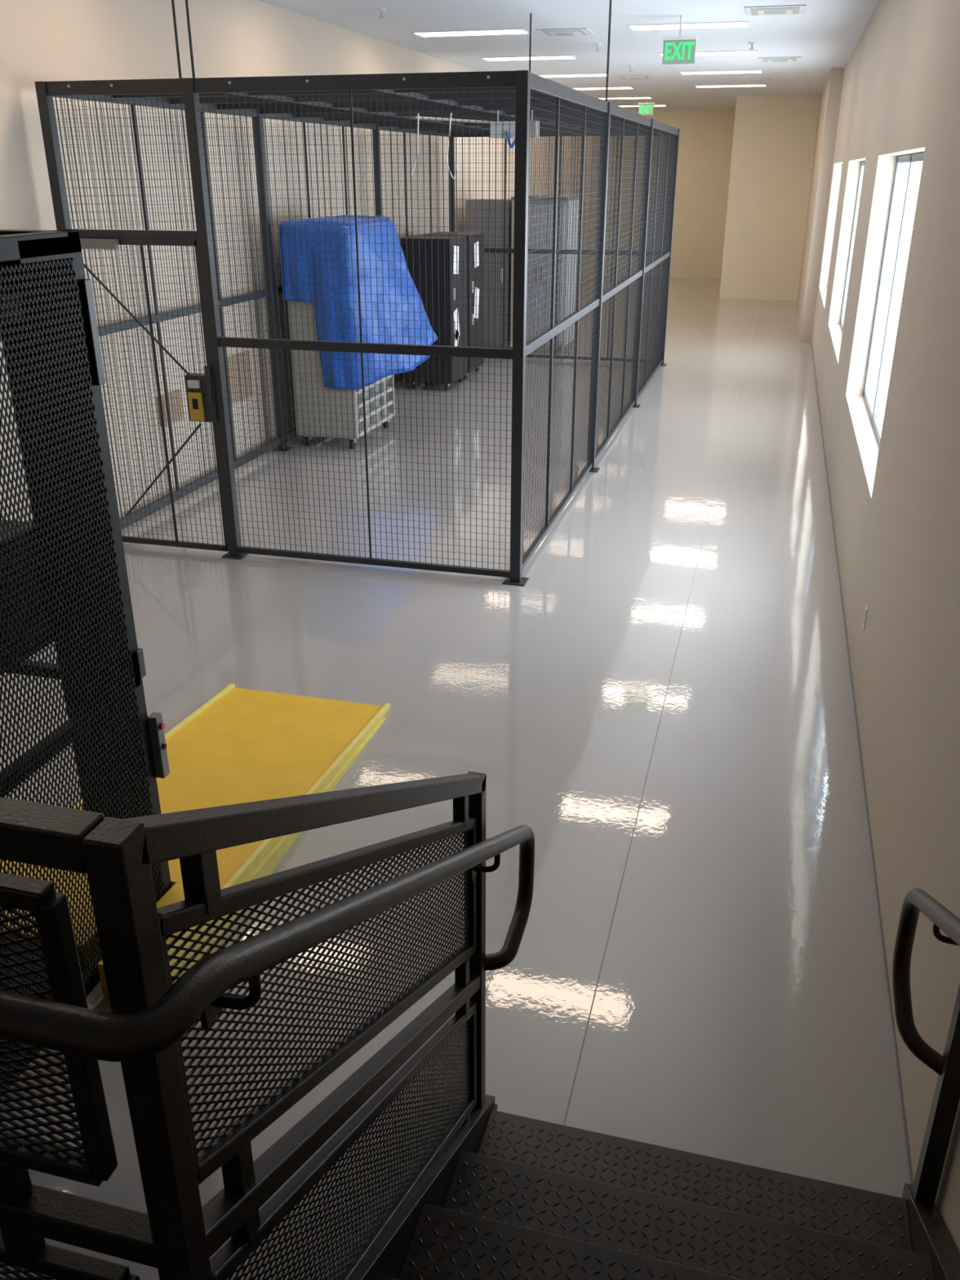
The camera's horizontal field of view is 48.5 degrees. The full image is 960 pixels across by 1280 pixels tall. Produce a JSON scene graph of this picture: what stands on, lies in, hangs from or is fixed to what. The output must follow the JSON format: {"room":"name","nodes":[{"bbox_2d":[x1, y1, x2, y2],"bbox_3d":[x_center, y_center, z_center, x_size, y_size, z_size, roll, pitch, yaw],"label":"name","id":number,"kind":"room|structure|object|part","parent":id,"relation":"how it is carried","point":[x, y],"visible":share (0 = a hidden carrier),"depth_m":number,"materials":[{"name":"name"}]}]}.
{"room":"warehouse storage area","nodes":[
{"label":"warehouse storage area","id":0,"kind":"room"},
{"bbox_2d":[0,0,599,522],"bbox_3d":[-1.207,-5.279,13.408,0.200,3.940,32.200,6,24,14],"label":"wall","id":1,"kind":"structure","parent":0,"point":[41,40],"depth_m":8.64,"materials":[{"name":"beige paint"}]},
{"bbox_2d":[156,389,183,426],"bbox_3d":[-2.563,-1.925,8.834,0.035,0.240,0.340,6,24,14],"label":"box","id":2,"kind":"object","parent":1,"relation":"attached to","point":[180,393],"visible":0.54,"depth_m":8.84,"materials":[{"name":"beige cardboard"}]},
{"bbox_2d":[226,350,253,404],"bbox_3d":[-2.254,-2.428,9.879,0.035,0.420,0.550,6,24,14],"label":"box","id":3,"kind":"object","parent":1,"relation":"attached to","point":[246,351],"visible":0.32,"depth_m":9.90,"materials":[{"name":"beige cardboard"}]},
{"bbox_2d":[0,275,911,1279],"bbox_3d":[1.503,-3.139,13.558,5.810,0.100,32.600,6,24,14],"label":"floor","id":4,"kind":"structure","parent":0,"point":[740,1013],"depth_m":5.36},
{"bbox_2d":[0,229,171,1097],"bbox_3d":[-1.825,0.207,2.729,0.987,2.490,2.025,6,24,14],"label":"gate","id":5,"kind":"object","parent":4,"relation":"on","point":[64,578],"visible":0.74,"depth_m":3.11,"materials":[{"name":"black metal"}]},
{"bbox_2d":[71,683,390,1002],"bbox_3d":[-1.181,0.661,4.570,0.922,0.178,2.260,6,24,14],"label":"ramp","id":6,"kind":"object","parent":4,"relation":"on","point":[242,745],"visible":0.47,"depth_m":4.91,"materials":[{"name":"yellow paint"}]},
{"bbox_2d":[34,0,679,586],"bbox_3d":[-0.079,-4.128,10.790,3.245,3.940,9.274,6,24,14],"label":"cage","id":7,"kind":"object","parent":4,"relation":"on","point":[390,102],"visible":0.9,"depth_m":7.57,"materials":[{"name":"grey metal"}]},
{"bbox_3d":[-2.261,-1.666,7.339,0.928,2.110,0.045,6,24,14],"label":"door","id":8,"kind":"part","parent":7,"relation":"part of","materials":[{"name":"grey metal"}]},
{"bbox_3d":[-2.255,-1.651,7.361,0.963,2.105,0.030,6,24,14],"label":"door frame","id":9,"kind":"part","parent":7,"relation":"part of","materials":[{"name":"black metal"}]},
{"bbox_2d":[411,110,539,178],"bbox_3d":[-0.061,-4.344,9.351,1.136,0.547,0.212,6,24,14],"label":"cable box","id":10,"kind":"object","parent":7,"relation":"attached to","point":[504,129],"visible":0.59,"depth_m":9.22,"materials":[{"name":"grey metal"}]},
{"bbox_2d":[278,214,437,448],"bbox_3d":[-1.170,-3.090,10.665,1.311,2.136,1.378,6,24,14],"label":"cart","id":11,"kind":"object","parent":4,"relation":"on","point":[384,420],"visible":0.81,"depth_m":10.25,"materials":[{"name":"blue"}]},
{"bbox_2d":[400,235,467,391],"bbox_3d":[-0.544,-4.117,13.420,0.655,1.799,0.780,6,24,14],"label":"tall cabinet","id":12,"kind":"object","parent":4,"relation":"on","point":[455,284],"visible":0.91,"depth_m":13.03,"materials":[{"name":"black painted metal"},{"name":"rubber"}]},
{"bbox_2d":[422,231,484,378],"bbox_3d":[-0.325,-4.447,14.172,0.655,1.799,0.780,6,24,14],"label":"tall cabinet","id":13,"kind":"object","parent":4,"relation":"on","point":[480,253],"visible":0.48,"depth_m":13.98,"materials":[{"name":"black painted metal"},{"name":"black plastic"}]},
{"bbox_2d":[465,198,511,347],"bbox_3d":[0.198,-5.657,16.427,0.650,2.100,0.840,6,24,14],"label":"cabinet","id":14,"kind":"object","parent":4,"relation":"on","point":[491,231],"visible":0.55,"depth_m":15.93,"materials":[{"name":"grey metal"}]},
{"bbox_2d":[510,195,578,352],"bbox_3d":[0.976,-5.581,16.256,0.850,2.200,0.900,6,24,14],"label":"locker","id":15,"kind":"object","parent":4,"relation":"on","point":[572,197],"visible":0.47,"depth_m":15.87,"materials":[{"name":"grey metal"}]},
{"bbox_2d":[327,1093,959,1279],"bbox_3d":[-1.086,1.584,1.325,3.605,1.100,3.752,6,24,14],"label":"staircase","id":16,"kind":"structure","parent":4,"relation":"on","point":[509,1197],"depth_m":2.44,"materials":[{"name":"black metal"}]},
{"bbox_2d":[0,771,497,1279],"bbox_3d":[-0.800,0.680,2.151,1.380,1.820,1.417,6,24,14],"label":"guardrail","id":17,"kind":"object","parent":16,"relation":"on","point":[178,1237],"visible":0.94,"depth_m":1.35,"materials":[{"name":"black metal"}]},
{"bbox_3d":[-1.009,0.630,1.414,1.313,1.135,0.044,6,24,14],"label":"landing frame","id":18,"kind":"part","parent":17,"relation":"part of","materials":[{"name":"black paint"}]},
{"bbox_2d":[0,824,534,1062],"bbox_3d":[-0.570,0.512,2.052,1.035,1.164,1.698,6,24,14],"label":"handrail","id":19,"kind":"object","parent":17,"relation":"attached to","point":[199,991],"visible":0.99,"depth_m":1.12,"materials":[{"name":"black metal"}]},
{"bbox_2d":[892,888,959,1204],"bbox_3d":[0.812,0.987,1.552,0.158,1.660,2.197,6,24,14],"label":"handrail","id":20,"kind":"object","parent":16,"relation":"on","point":[946,1097],"visible":0.99,"depth_m":2.51,"materials":[{"name":"black metal"}]},
{"bbox_2d":[563,302,759,1124],"bbox_3d":[3.132,-2.948,12.998,0.004,0.001,22.500,6,24,14],"label":"floor seam","id":21,"kind":"object","parent":4,"relation":"in","point":[759,302],"depth_m":4.33,"materials":[{"name":"grey"}]},
{"bbox_2d":[257,0,879,110],"bbox_3d":[1.503,-6.837,11.932,5.810,0.100,32.600,6,24,14],"label":"ceiling","id":22,"kind":"structure","parent":0,"point":[825,37],"depth_m":12.11,"materials":[{"name":"white paint"}]},
{"bbox_2d":[377,8,386,18],"bbox_3d":[-0.931,-5.936,10.099,0.080,0.075,0.080,6,24,14],"label":"sprinkler","id":23,"kind":"object","parent":22,"relation":"attached to","point":[381,11],"visible":1,"depth_m":10.09,"materials":[{"name":"grey metal"}]},
{"bbox_2d":[412,28,529,36],"bbox_3d":[-0.099,-6.685,11.732,1.240,0.015,0.370,6,24,14],"label":"ceiling light","id":24,"kind":"object","parent":22,"relation":"attached to","point":[503,31],"depth_m":11.68,"materials":[{"name":"white plastic"}]},
{"bbox_2d":[480,54,577,61],"bbox_3d":[0.662,-7.832,14.341,1.240,0.015,0.370,6,24,14],"label":"ceiling light","id":25,"kind":"object","parent":22,"relation":"attached to","point":[568,56],"depth_m":14.30,"materials":[{"name":"white plastic"}]},
{"bbox_2d":[535,28,595,36],"bbox_3d":[0.941,-6.671,11.717,0.560,0.024,0.560,6,24,14],"label":"ceiling vent","id":26,"kind":"object","parent":22,"relation":"in","point":[569,32],"visible":1,"depth_m":11.62,"materials":[{"name":"white metal"}]},
{"bbox_2d":[538,73,609,77],"bbox_3d":[1.423,-8.979,16.950,1.240,0.015,0.370,6,24,14],"label":"ceiling light","id":27,"kind":"object","parent":22,"relation":"attached to","point":[578,74],"depth_m":16.85,"materials":[{"name":"white plastic"}]},
{"bbox_2d":[595,43,601,51],"bbox_3d":[1.421,-7.141,12.840,0.080,0.075,0.080,6,24,14],"label":"sprinkler","id":28,"kind":"object","parent":22,"relation":"attached to","point":[597,45],"visible":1,"depth_m":12.83,"materials":[{"name":"grey metal"}]},
{"bbox_2d":[571,86,634,89],"bbox_3d":[2.184,-10.126,19.559,1.240,0.015,0.370,6,24,14],"label":"ceiling light","id":29,"kind":"object","parent":22,"relation":"attached to","point":[613,87],"depth_m":19.50,"materials":[{"name":"white plastic"}]},
{"bbox_2d":[599,96,652,99],"bbox_3d":[2.945,-11.273,22.168,1.240,0.015,0.370,6,24,14],"label":"ceiling light","id":30,"kind":"object","parent":22,"relation":"attached to","point":[602,98],"depth_m":22.11,"materials":[{"name":"white plastic"}]},
{"bbox_2d":[615,75,653,79],"bbox_3d":[2.518,-9.126,17.301,0.560,0.024,0.560,6,24,14],"label":"ceiling vent","id":31,"kind":"object","parent":22,"relation":"in","point":[648,77],"visible":1,"depth_m":17.20,"materials":[{"name":"white metal"}]},
{"bbox_2d":[617,104,666,106],"bbox_3d":[3.706,-12.420,24.777,1.240,0.015,0.370,6,24,14],"label":"ceiling light","id":32,"kind":"object","parent":22,"relation":"attached to","point":[654,104],"depth_m":24.65,"materials":[{"name":"white plastic"}]},
{"bbox_2d":[638,98,654,115],"bbox_3d":[3.531,-11.305,22.605,0.340,0.309,0.080,6,24,14],"label":"exit sign","id":33,"kind":"object","parent":22,"relation":"hanging from","point":[645,108],"visible":0.95,"depth_m":22.60,"materials":[{"name":"green plastic"}]},
{"bbox_2d":[662,15,697,64],"bbox_3d":[1.988,-5.963,10.592,0.340,0.419,0.080,6,24,14],"label":"exit sign","id":34,"kind":"object","parent":22,"relation":"hanging from","point":[680,49],"visible":1,"depth_m":10.61,"materials":[{"name":"green plastic"}]},
{"bbox_2d":[627,21,750,30],"bbox_3d":[2.191,-6.439,11.172,1.240,0.015,0.370,6,24,14],"label":"ceiling light","id":35,"kind":"object","parent":22,"relation":"attached to","point":[729,24],"depth_m":11.10,"materials":[{"name":"white plastic"}]},
{"bbox_2d":[658,49,757,56],"bbox_3d":[2.952,-7.586,13.781,1.240,0.015,0.370,6,24,14],"label":"ceiling light","id":36,"kind":"object","parent":22,"relation":"attached to","point":[755,51],"depth_m":13.65,"materials":[{"name":"white plastic"}]},
{"bbox_2d":[679,70,763,74],"bbox_3d":[3.713,-8.733,16.390,1.240,0.015,0.370,6,24,14],"label":"ceiling light","id":37,"kind":"object","parent":22,"relation":"attached to","point":[727,71],"depth_m":16.29,"materials":[{"name":"white plastic"}]},
{"bbox_2d":[694,84,766,87],"bbox_3d":[4.474,-9.880,18.999,1.240,0.015,0.370,6,24,14],"label":"ceiling light","id":38,"kind":"object","parent":22,"relation":"attached to","point":[743,85],"depth_m":18.94,"materials":[{"name":"white plastic"}]},
{"bbox_2d":[748,42,755,49],"bbox_3d":[3.238,-7.071,12.681,0.080,0.075,0.080,6,24,14],"label":"sprinkler","id":39,"kind":"object","parent":22,"relation":"attached to","point":[751,43],"visible":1,"depth_m":12.67,"materials":[{"name":"grey metal"}]},
{"bbox_2d":[743,4,806,15],"bbox_3d":[2.806,-5.970,10.125,0.560,0.024,0.560,6,24,14],"label":"ceiling vent","id":40,"kind":"object","parent":22,"relation":"in","point":[779,10],"visible":1,"depth_m":10.03,"materials":[{"name":"white metal"}]},
{"bbox_2d":[758,57,801,62],"bbox_3d":[4.095,-7.915,14.547,0.560,0.024,0.560,6,24,14],"label":"ceiling vent","id":41,"kind":"object","parent":22,"relation":"in","point":[773,59],"visible":1,"depth_m":14.44,"materials":[{"name":"white metal"}]},
{"bbox_2d":[594,108,735,278],"bbox_3d":[5.682,-11.287,27.073,5.810,3.940,0.200,6,24,14],"label":"wall","id":42,"kind":"structure","parent":0,"point":[705,135],"depth_m":26.99,"materials":[{"name":"yellow paint"}]},
{"bbox_2d":[719,94,820,300],"bbox_3d":[6.734,-10.112,24.400,1.830,3.940,4.900,6,24,14],"label":"wall","id":43,"kind":"structure","parent":0,"point":[774,136],"depth_m":22.21,"materials":[{"name":"beige paint"}]},
{"bbox_2d":[738,227,742,234],"bbox_3d":[5.530,-8.677,22.601,0.070,0.120,0.020,6,24,14],"label":"light switch","id":44,"kind":"object","parent":43,"relation":"attached to","point":[740,229],"visible":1,"depth_m":22.60,"materials":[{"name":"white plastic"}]},
{"bbox_2d":[811,0,959,1253],"bbox_3d":[4.204,-4.698,12.085,0.220,3.940,32.200,6,24,14],"label":"wall","id":45,"kind":"structure","parent":0,"point":[895,502],"depth_m":4.59,"materials":[{"name":"beige paint"}]},
{"bbox_2d":[797,67,844,342],"bbox_3d":[6.095,-7.869,19.298,0.190,3.940,6.200,6,24,14],"label":"pilaster","id":46,"kind":"object","parent":45,"relation":"attached to","point":[830,96],"depth_m":16.82,"materials":[{"name":"beige paint"}]},
{"bbox_2d":[840,160,865,330],"bbox_3d":[3.847,-3.907,10.784,0.050,1.736,2.896,6,24,14],"label":"window","id":47,"kind":"structure","parent":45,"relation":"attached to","point":[862,166],"depth_m":12.00,"materials":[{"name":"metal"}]},
{"bbox_2d":[810,341,913,1184],"bbox_3d":[3.243,-1.629,9.983,0.006,0.011,16.600,6,24,14],"label":"baseboard","id":48,"kind":"structure","parent":45,"relation":"attached to","point":[856,721],"depth_m":4.05,"materials":[{"name":"grey"}]},
{"bbox_2d":[862,604,867,630],"bbox_3d":[1.977,-0.116,5.472,0.008,0.115,0.070,6,24,14],"label":"wall outlet","id":49,"kind":"object","parent":45,"relation":"attached to","point":[866,606],"visible":1,"depth_m":5.45,"materials":[{"name":"white plastic"}]},
{"bbox_2d":[862,151,924,444],"bbox_3d":[2.676,-2.142,6.769,0.050,1.736,3.036,6,24,14],"label":"window","id":50,"kind":"structure","parent":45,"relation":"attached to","point":[874,406],"depth_m":7.43,"materials":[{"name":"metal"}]}
]}

